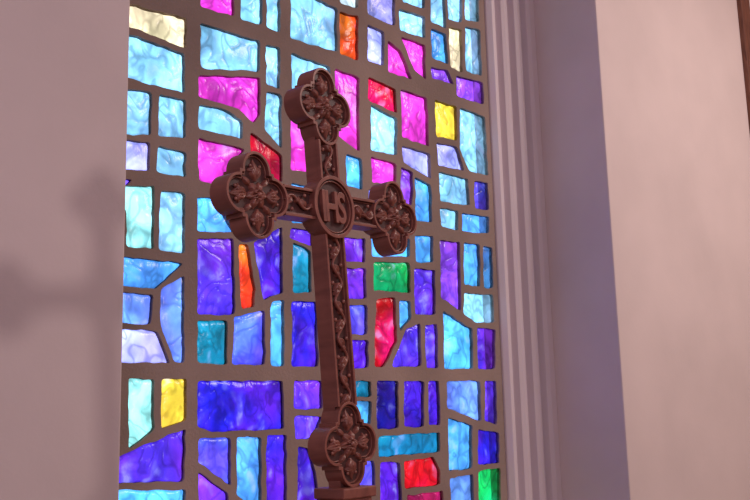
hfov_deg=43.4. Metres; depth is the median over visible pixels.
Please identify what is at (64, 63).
wall
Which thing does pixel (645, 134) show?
wall
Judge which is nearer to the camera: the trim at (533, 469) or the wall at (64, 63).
the wall at (64, 63)
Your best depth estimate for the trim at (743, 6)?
5.90 m
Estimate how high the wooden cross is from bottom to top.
1.013 m
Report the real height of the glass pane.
3.554 m
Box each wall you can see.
[0,0,129,499]
[469,0,749,499]
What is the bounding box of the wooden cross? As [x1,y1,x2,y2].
[210,67,416,499]
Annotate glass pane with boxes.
[119,0,498,499]
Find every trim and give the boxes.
[484,0,561,499]
[737,0,749,131]

